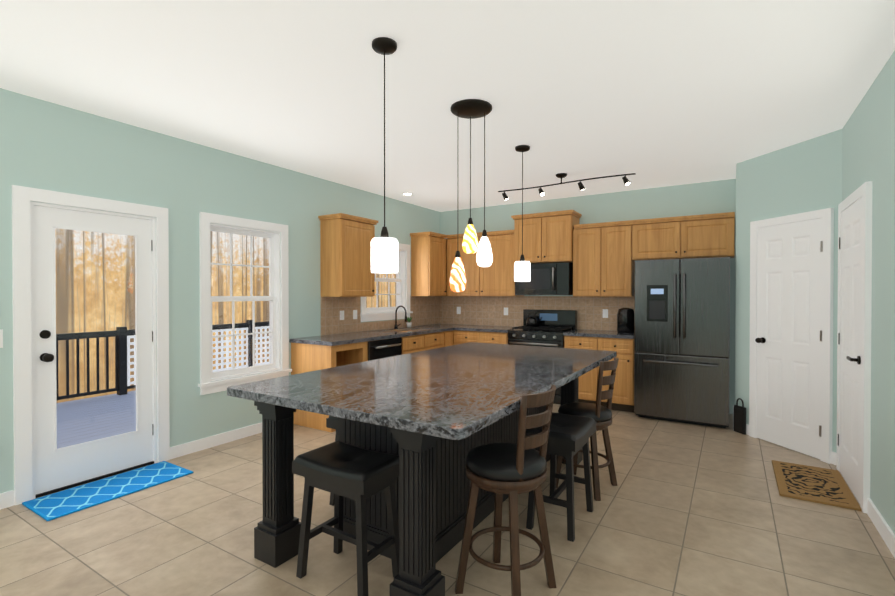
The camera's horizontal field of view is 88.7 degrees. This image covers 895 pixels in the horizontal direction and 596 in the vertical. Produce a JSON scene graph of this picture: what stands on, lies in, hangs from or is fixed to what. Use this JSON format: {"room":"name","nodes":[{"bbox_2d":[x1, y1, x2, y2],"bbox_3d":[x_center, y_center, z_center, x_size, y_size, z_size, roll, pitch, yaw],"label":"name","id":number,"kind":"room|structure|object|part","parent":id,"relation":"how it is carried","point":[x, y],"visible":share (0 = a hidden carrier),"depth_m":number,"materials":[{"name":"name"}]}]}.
{"room":"kitchen","nodes":[
{"label":"kitchen","id":0,"kind":"room"},
{"bbox_2d":[0,88,439,492],"bbox_3d":[-2.428,-0.003,3.901,0.150,2.740,8.800,0,1,32],"label":"wall","id":1,"kind":"structure","parent":0,"point":[47,145],"depth_m":3.94,"materials":[{"name":"green paint"}]},
{"bbox_2d":[0,329,2,347],"bbox_3d":[-2.936,0.266,2.936,0.007,0.120,0.120,0,1,32],"label":"switch plate","id":2,"kind":"object","parent":1,"relation":"attached to","point":[1,338],"visible":1,"depth_m":2.97,"materials":[{"name":"white plastic"}]},
{"bbox_2d":[0,490,14,509],"bbox_3d":[-3.730,1.336,1.660,0.015,0.100,3.240,0,1,32],"label":"baseboard","id":3,"kind":"structure","parent":1,"relation":"attached to","point":[7,499],"depth_m":3.00,"materials":[{"name":"white wood"}]},
{"bbox_2d":[12,185,169,504],"bbox_3d":[-2.659,0.311,3.471,0.234,2.120,0.980,0,1,32],"label":"patio door","id":4,"kind":"structure","parent":1,"relation":"in","point":[42,463],"depth_m":3.26,"materials":[{"name":"white wood"}]},
{"bbox_3d":[-2.586,0.331,3.455,0.092,1.610,0.746,0,1,32],"label":"patio door hardware","id":5,"kind":"part","parent":4,"relation":"part of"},
{"bbox_3d":[-2.655,0.287,3.468,0.004,1.588,0.540,0,1,32],"label":"door patio glass","id":6,"kind":"part","parent":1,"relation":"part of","materials":[{"name":"clear glass"}]},
{"bbox_2d":[170,422,261,458],"bbox_3d":[-2.027,1.313,4.399,0.015,0.100,1.250,0,1,32],"label":"baseboard","id":7,"kind":"structure","parent":1,"relation":"attached to","point":[180,450],"depth_m":4.20,"materials":[{"name":"white wood"}]},
{"bbox_2d":[198,212,291,394],"bbox_3d":[-2.015,0.047,4.528,0.210,1.640,0.990,0,1,32],"label":"window","id":8,"kind":"structure","parent":1,"relation":"in","point":[277,298],"depth_m":4.53,"materials":[{"name":"white wood"}]},
{"bbox_2d":[319,214,376,297],"bbox_3d":[-1.179,-0.467,5.447,0.331,0.902,0.570,0,1,32],"label":"upper cabinet","id":9,"kind":"object","parent":1,"relation":"attached to","point":[345,242],"depth_m":5.25,"materials":[{"name":"brown wood"}]},
{"bbox_2d":[360,243,412,321],"bbox_3d":[-0.888,-0.238,6.339,0.210,1.080,1.080,0,1,32],"label":"window","id":10,"kind":"structure","parent":1,"relation":"in","point":[402,280],"depth_m":6.60,"materials":[{"name":"white wood"}]},
{"bbox_2d":[410,234,444,297],"bbox_3d":[-0.281,-0.479,6.891,0.331,0.902,0.452,0,1,32],"label":"upper cabinet","id":11,"kind":"object","parent":1,"relation":"attached to","point":[427,250],"depth_m":6.73,"materials":[{"name":"brown wood"}]},
{"bbox_2d":[211,232,271,370],"bbox_3d":[-2.048,0.037,4.549,0.003,1.390,0.724,0,1,32],"label":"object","id":12,"kind":"structure","parent":0,"point":[222,232],"depth_m":4.55,"materials":[{"name":"brown metal"}]},
{"bbox_2d":[366,273,398,306],"bbox_3d":[-0.921,-0.249,6.359,0.003,0.830,0.814,0,1,32],"label":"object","id":13,"kind":"structure","parent":0,"point":[385,273],"depth_m":6.44,"materials":[{"name":"brown metal"}]},
{"bbox_2d":[0,404,894,595],"bbox_3d":[-0.326,1.428,2.607,5.100,0.100,8.800,0,1,32],"label":"floor","id":14,"kind":"structure","parent":0,"point":[683,509],"depth_m":2.62,"materials":[{"name":"tile"}]},
{"bbox_2d":[35,461,153,497],"bbox_3d":[-2.700,1.361,3.505,0.178,0.018,0.760,0,1,32],"label":"threshold","id":15,"kind":"object","parent":14,"relation":"on","point":[89,480],"visible":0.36,"depth_m":3.41,"materials":[{"name":"brown metal"}]},
{"bbox_2d":[22,461,193,520],"bbox_3d":[-2.411,1.366,3.314,0.440,0.010,0.900,0,1,32],"label":"mat","id":16,"kind":"object","parent":14,"relation":"on","point":[68,501],"visible":0.93,"depth_m":3.24,"materials":[{"name":"blue fabric"}]},
{"bbox_2d":[326,416,338,505],"bbox_3d":[-0.548,1.072,3.154,0.310,0.603,0.470,0,1,32],"label":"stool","id":17,"kind":"object","parent":14,"relation":"on","point":[332,422],"visible":0.15,"depth_m":3.02,"materials":[{"name":"black wood"}]},
{"bbox_3d":[-0.548,0.814,3.152,0.310,0.087,0.470,0,1,32],"label":"seat","id":18,"kind":"part","parent":17,"relation":"part of","materials":[{"name":"black leather"}]},
{"bbox_3d":[-0.548,1.116,3.155,0.284,0.515,0.444,0,1,32],"label":"frame","id":19,"kind":"part","parent":17,"relation":"part of","materials":[{"name":"black wood"}]},
{"bbox_2d":[292,441,398,595],"bbox_3d":[-0.487,1.079,2.268,0.470,0.603,0.310,0,1,32],"label":"stool","id":20,"kind":"object","parent":14,"relation":"on","point":[340,470],"visible":0.85,"depth_m":2.22,"materials":[{"name":"black wood"}]},
{"bbox_3d":[-0.487,0.822,2.266,0.470,0.087,0.310,0,1,32],"label":"seat","id":21,"kind":"part","parent":20,"relation":"part of","materials":[{"name":"black leather"}]},
{"bbox_2d":[321,334,404,417],"bbox_3d":[-0.995,0.914,5.464,0.638,0.880,0.675,0,1,32],"label":"base cabinet","id":22,"kind":"object","parent":14,"relation":"on","point":[376,348],"depth_m":5.15,"materials":[{"name":"brown wood"}]},
{"bbox_2d":[289,322,456,345],"bbox_3d":[-0.638,0.449,6.030,0.643,0.040,2.998,0,1,32],"label":"countertop","id":23,"kind":"structure","parent":22,"relation":"on","point":[358,335],"depth_m":5.42,"materials":[{"name":"grey stone"}]},
{"bbox_2d":[384,305,425,331],"bbox_3d":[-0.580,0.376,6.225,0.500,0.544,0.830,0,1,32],"label":"faucet","id":24,"kind":"object","parent":23,"relation":"in","point":[403,325],"depth_m":6.39,"materials":[{"name":"black metal"}]},
{"bbox_2d":[368,337,401,360],"bbox_3d":[-0.702,0.863,5.314,0.075,0.765,0.590,0,1,32],"label":"dishwasher","id":25,"kind":"object","parent":22,"relation":"in","point":[382,347],"depth_m":5.27,"materials":[{"name":"black metal"}]},
{"bbox_2d":[397,330,424,353],"bbox_3d":[-0.688,0.910,5.957,0.638,0.880,0.485,0,1,32],"label":"base cabinet","id":26,"kind":"object","parent":14,"relation":"on","point":[413,342],"depth_m":5.80,"materials":[{"name":"brown wood"}]},
{"bbox_2d":[254,378,582,595],"bbox_3d":[0.058,0.929,3.144,1.082,0.889,2.367,0,1,32],"label":"kitchen island","id":27,"kind":"object","parent":14,"relation":"on","point":[432,485],"depth_m":2.41,"materials":[{"name":"wood"}]},
{"bbox_2d":[227,342,616,441],"bbox_3d":[0.135,0.464,3.037,1.380,0.040,2.570,0,1,32],"label":"island countertop","id":28,"kind":"structure","parent":27,"relation":"on","point":[453,393],"depth_m":2.35,"materials":[{"name":"grey stone"}]},
{"bbox_2d":[425,330,444,349],"bbox_3d":[-0.432,0.906,6.369,0.638,0.880,0.485,0,1,32],"label":"base cabinet","id":29,"kind":"object","parent":14,"relation":"on","point":[435,340],"depth_m":6.21,"materials":[{"name":"brown wood"}]},
{"bbox_2d":[445,330,452,346],"bbox_3d":[-0.242,0.904,6.675,0.638,0.880,0.235,0,1,32],"label":"base cabinet","id":30,"kind":"object","parent":14,"relation":"on","point":[448,333],"depth_m":6.51,"materials":[{"name":"brown wood"}]},
{"bbox_2d":[453,330,480,344],"bbox_3d":[0.424,0.903,6.768,0.455,0.880,0.629,0,1,32],"label":"base cabinet","id":31,"kind":"object","parent":14,"relation":"on","point":[459,336],"depth_m":6.50,"materials":[{"name":"brown wood"}]},
{"bbox_2d":[453,326,519,333],"bbox_3d":[0.614,0.444,6.638,0.842,0.040,0.643,0,1,32],"label":"countertop","id":32,"kind":"structure","parent":31,"relation":"on","point":[488,329],"depth_m":6.41,"materials":[{"name":"grey stone"}]},
{"bbox_2d":[481,330,508,343],"bbox_3d":[0.796,0.905,6.537,0.421,0.880,0.629,0,1,32],"label":"base cabinet","id":33,"kind":"object","parent":14,"relation":"on","point":[485,338],"depth_m":6.26,"materials":[{"name":"brown wood"}]},
{"bbox_2d":[455,385,555,595],"bbox_3d":[0.292,0.896,2.156,0.421,0.972,0.380,0,1,40],"label":"stool","id":34,"kind":"object","parent":14,"relation":"on","point":[511,470],"visible":1,"depth_m":2.05,"materials":[{"name":"brown wood"}]},
{"bbox_2d":[466,443,546,481],"bbox_3d":[0.277,0.762,2.168,0.380,0.070,0.380,0,1,40],"label":"cushion","id":35,"kind":"object","parent":34,"relation":"on","point":[494,462],"depth_m":2.06,"materials":[{"name":"black leather"}]},
{"bbox_2d":[508,309,576,404],"bbox_3d":[1.279,0.758,6.186,0.756,1.180,0.687,0,1,32],"label":"range","id":36,"kind":"object","parent":14,"relation":"on","point":[550,328],"visible":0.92,"depth_m":6.10,"materials":[{"name":"black metal"}]},
{"bbox_2d":[526,312,541,326],"bbox_3d":[1.210,0.293,6.370,0.232,0.201,0.170,0,1,32],"label":"kettle","id":37,"kind":"object","parent":36,"relation":"on","point":[532,321],"visible":1,"depth_m":6.33,"materials":[{"name":"black metal"}]},
{"bbox_2d":[525,412,595,541],"bbox_3d":[0.707,1.075,2.845,0.310,0.603,0.470,0,1,32],"label":"stool","id":38,"kind":"object","parent":14,"relation":"on","point":[569,436],"visible":0.67,"depth_m":2.73,"materials":[{"name":"black wood"}]},
{"bbox_3d":[0.707,0.817,2.843,0.310,0.087,0.470,0,1,32],"label":"seat","id":39,"kind":"part","parent":38,"relation":"part of","materials":[{"name":"black leather"}]},
{"bbox_2d":[563,334,596,403],"bbox_3d":[1.804,0.910,5.911,0.416,0.880,0.629,0,1,32],"label":"base cabinet","id":40,"kind":"object","parent":14,"relation":"on","point":[587,389],"depth_m":5.61,"materials":[{"name":"brown wood"}]},
{"bbox_2d":[556,357,618,500],"bbox_3d":[1.016,0.901,3.320,0.421,0.942,0.380,0,1,40],"label":"stool","id":41,"kind":"object","parent":14,"relation":"on","point":[599,414],"visible":0.75,"depth_m":3.19,"materials":[{"name":"brown wood"}]},
{"bbox_2d":[558,402,611,422],"bbox_3d":[1.000,0.822,3.332,0.380,0.070,0.380,0,1,40],"label":"cushion","id":42,"kind":"object","parent":41,"relation":"on","point":[604,414],"depth_m":3.23,"materials":[{"name":"black leather"}]},
{"bbox_2d":[597,338,634,412],"bbox_3d":[2.154,0.912,5.693,0.410,0.880,0.629,0,1,32],"label":"base cabinet","id":43,"kind":"object","parent":14,"relation":"on","point":[623,391],"depth_m":5.40,"materials":[{"name":"brown wood"}]},
{"bbox_2d":[565,330,633,337],"bbox_3d":[1.974,0.451,5.793,0.827,0.040,0.643,0,1,32],"label":"countertop","id":44,"kind":"structure","parent":43,"relation":"on","point":[574,333],"depth_m":5.61,"materials":[{"name":"grey stone"}]},
{"bbox_2d":[617,308,633,332],"bbox_3d":[2.230,0.276,5.724,0.220,0.309,0.270,0,1,32],"label":"air fryer","id":45,"kind":"object","parent":44,"relation":"on","point":[625,320],"visible":1,"depth_m":5.65,"materials":[{"name":"black plastic"}]},
{"bbox_2d":[634,257,729,427],"bbox_3d":[2.681,0.466,5.215,0.915,1.780,0.842,0,1,32],"label":"fridge","id":46,"kind":"object","parent":14,"relation":"on","point":[682,340],"visible":1,"depth_m":4.89,"materials":[{"name":"grey metal"}]},
{"bbox_2d":[733,398,745,434],"bbox_3d":[2.945,1.185,4.614,0.038,0.352,0.130,0,0,-13],"label":"step stool","id":47,"kind":"object","parent":14,"relation":"on","point":[739,421],"visible":0.98,"depth_m":4.59,"materials":[{"name":"black metal"}]},
{"bbox_2d":[772,460,861,510],"bbox_3d":[2.687,1.363,3.383,0.427,0.015,0.760,0,1,32],"label":"mat","id":48,"kind":"object","parent":14,"relation":"on","point":[814,484],"visible":0.86,"depth_m":3.31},
{"bbox_2d":[0,0,894,211],"bbox_3d":[-0.326,-1.412,2.583,5.100,0.100,8.800,0,1,32],"label":"ceiling","id":49,"kind":"structure","parent":0,"point":[656,93],"depth_m":2.87,"materials":[{"name":"white paint"}]},
{"bbox_2d":[371,37,397,272],"bbox_3d":[-0.338,-0.748,2.455,0.148,1.224,0.148,0,1,32],"label":"pendant light","id":50,"kind":"object","parent":49,"relation":"hanging from","point":[384,252],"visible":1,"depth_m":2.40,"materials":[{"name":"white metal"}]},
{"bbox_3d":[-0.338,-0.228,2.459,0.148,0.184,0.148,0,1,32],"label":"lamp shade","id":51,"kind":"part","parent":50,"relation":"part of","materials":[{"name":"white glass"}]},
{"bbox_2d":[450,99,492,291],"bbox_3d":[0.171,-0.705,3.293,0.300,1.324,0.300,0,1,32],"label":"pendant light","id":52,"kind":"object","parent":49,"relation":"hanging from","point":[470,109],"visible":1,"depth_m":3.27,"materials":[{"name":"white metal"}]},
{"bbox_2d":[514,145,530,281],"bbox_3d":[0.684,-0.762,4.175,0.148,1.224,0.148,0,1,32],"label":"pendant light","id":53,"kind":"object","parent":49,"relation":"hanging from","point":[522,269],"visible":1,"depth_m":4.13,"materials":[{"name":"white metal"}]},
{"bbox_3d":[0.684,-0.242,4.179,0.148,0.184,0.148,0,1,32],"label":"lamp shade","id":54,"kind":"part","parent":53,"relation":"part of","materials":[{"name":"white glass"}]},
{"bbox_2d":[498,173,635,199],"bbox_3d":[1.275,-1.276,5.122,1.562,0.212,0.130,0,1,32],"label":"track light","id":55,"kind":"object","parent":49,"relation":"attached to","point":[626,181],"visible":1,"depth_m":5.07,"materials":[{"name":"brown metal"}]},
{"bbox_2d":[440,179,735,413],"bbox_3d":[1.652,-0.024,6.458,4.080,2.740,0.150,0,1,32],"label":"wall","id":56,"kind":"structure","parent":0,"point":[710,197],"depth_m":5.90,"materials":[{"name":"green paint"}]},
{"bbox_2d":[445,234,480,297],"bbox_3d":[0.316,-0.480,6.999,0.565,0.902,0.331,0,1,32],"label":"upper cabinet","id":57,"kind":"object","parent":56,"relation":"attached to","point":[453,244],"depth_m":6.86,"materials":[{"name":"brown wood"}]},
{"bbox_2d":[321,296,634,335],"bbox_3d":[0.512,0.208,5.572,3.078,0.450,2.558,0,1,32],"label":"backsplash","id":58,"kind":"structure","parent":56,"relation":"attached to","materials":[{"name":"tile"}]},
{"bbox_2d":[481,230,524,297],"bbox_3d":[0.796,-0.477,6.701,0.565,0.902,0.331,0,1,32],"label":"upper cabinet","id":59,"kind":"object","parent":56,"relation":"attached to","point":[497,280],"depth_m":6.54,"materials":[{"name":"brown wood"}]},
{"bbox_2d":[513,210,580,265],"bbox_3d":[1.366,-0.799,6.314,0.800,0.632,0.381,0,1,32],"label":"upper cabinet","id":60,"kind":"object","parent":56,"relation":"attached to","point":[547,238],"depth_m":6.13,"materials":[{"name":"brown wood"}]},
{"bbox_2d":[515,262,572,294],"bbox_3d":[1.345,-0.253,6.284,0.756,0.430,0.436,0,1,32],"label":"microwave","id":61,"kind":"object","parent":60,"relation":"attached to","point":[551,278],"visible":0.9,"depth_m":6.08,"materials":[{"name":"black metal"}]},
{"bbox_3d":[1.175,-0.257,6.192,0.446,0.270,0.002,0,1,32],"label":"glass","id":62,"kind":"part","parent":61,"relation":"part of","materials":[{"name":"grey glass"}]},
{"bbox_3d":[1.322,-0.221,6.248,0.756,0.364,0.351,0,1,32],"label":"handle","id":63,"kind":"part","parent":61,"relation":"part of","materials":[{"name":"silver metal"}]},
{"bbox_2d":[573,222,634,297],"bbox_3d":[2.031,-0.471,5.933,0.725,0.902,0.331,0,1,32],"label":"upper cabinet","id":64,"kind":"object","parent":56,"relation":"attached to","point":[603,264],"depth_m":5.78,"materials":[{"name":"brown wood"}]},
{"bbox_2d":[633,214,734,261],"bbox_3d":[2.796,-0.692,5.456,1.065,0.452,0.331,0,1,32],"label":"upper cabinet","id":65,"kind":"object","parent":56,"relation":"attached to","point":[710,235],"depth_m":5.29,"materials":[{"name":"brown wood"}]},
{"bbox_2d":[735,129,841,452],"bbox_3d":[3.374,-0.008,4.540,0.870,2.740,1.590,0,1,32],"label":"wall","id":66,"kind":"structure","parent":0,"point":[803,176],"depth_m":4.22,"materials":[{"name":"green paint"}]},
{"bbox_2d":[749,208,833,463],"bbox_3d":[3.077,0.310,4.140,0.037,2.110,0.760,0,0,-13],"label":"pantry door","id":67,"kind":"structure","parent":66,"relation":"in","point":[791,357],"depth_m":4.08,"materials":[{"name":"white wood"}]},
{"bbox_3d":[3.132,0.343,3.836,0.005,1.640,0.016,0,0,-13],"label":"pantry door hinges","id":68,"kind":"part","parent":67,"relation":"part of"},
{"bbox_2d":[842,50,894,533],"bbox_3d":[1.357,0.025,0.613,0.150,2.740,7.210,0,1,32],"label":"wall","id":69,"kind":"structure","parent":0,"point":[868,141],"depth_m":2.72,"materials":[{"name":"green paint"}]},
{"bbox_2d":[836,181,872,512],"bbox_3d":[2.907,0.315,3.285,0.033,2.115,0.880,0,1,32],"label":"door","id":70,"kind":"structure","parent":69,"relation":"in","point":[854,315],"depth_m":3.17,"materials":[{"name":"white"}]},
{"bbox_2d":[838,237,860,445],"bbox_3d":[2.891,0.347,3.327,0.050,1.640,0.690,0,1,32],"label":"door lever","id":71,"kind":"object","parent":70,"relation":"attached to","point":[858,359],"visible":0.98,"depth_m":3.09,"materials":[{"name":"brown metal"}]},
{"bbox_2d":[867,498,894,557],"bbox_3d":[1.073,1.347,0.324,0.015,0.100,6.100,0,1,32],"label":"baseboard","id":72,"kind":"structure","parent":69,"relation":"attached to","point":[881,525],"depth_m":2.64,"materials":[{"name":"white wood"}]},
{"label":"outside","id":73,"kind":"structure","parent":0,"visible":0},
{"bbox_2d":[56,320,269,448],"bbox_3d":[-3.044,1.004,6.589,3.655,1.140,14.000,0,1,32],"label":"deck","id":74,"kind":"object","parent":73,"point":[84,406],"depth_m":6.46,"materials":[{"name":"grey wood"}]},
{"bbox_3d":[-4.486,0.932,7.455,0.100,1.009,13.850,0,1,32],"label":"railing","id":75,"kind":"part","parent":74,"relation":"part of","materials":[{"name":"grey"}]},
{"bbox_2d":[55,228,395,402],"bbox_3d":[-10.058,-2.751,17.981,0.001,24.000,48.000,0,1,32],"label":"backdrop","id":76,"kind":"structure","parent":73,"point":[124,308],"depth_m":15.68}
]}

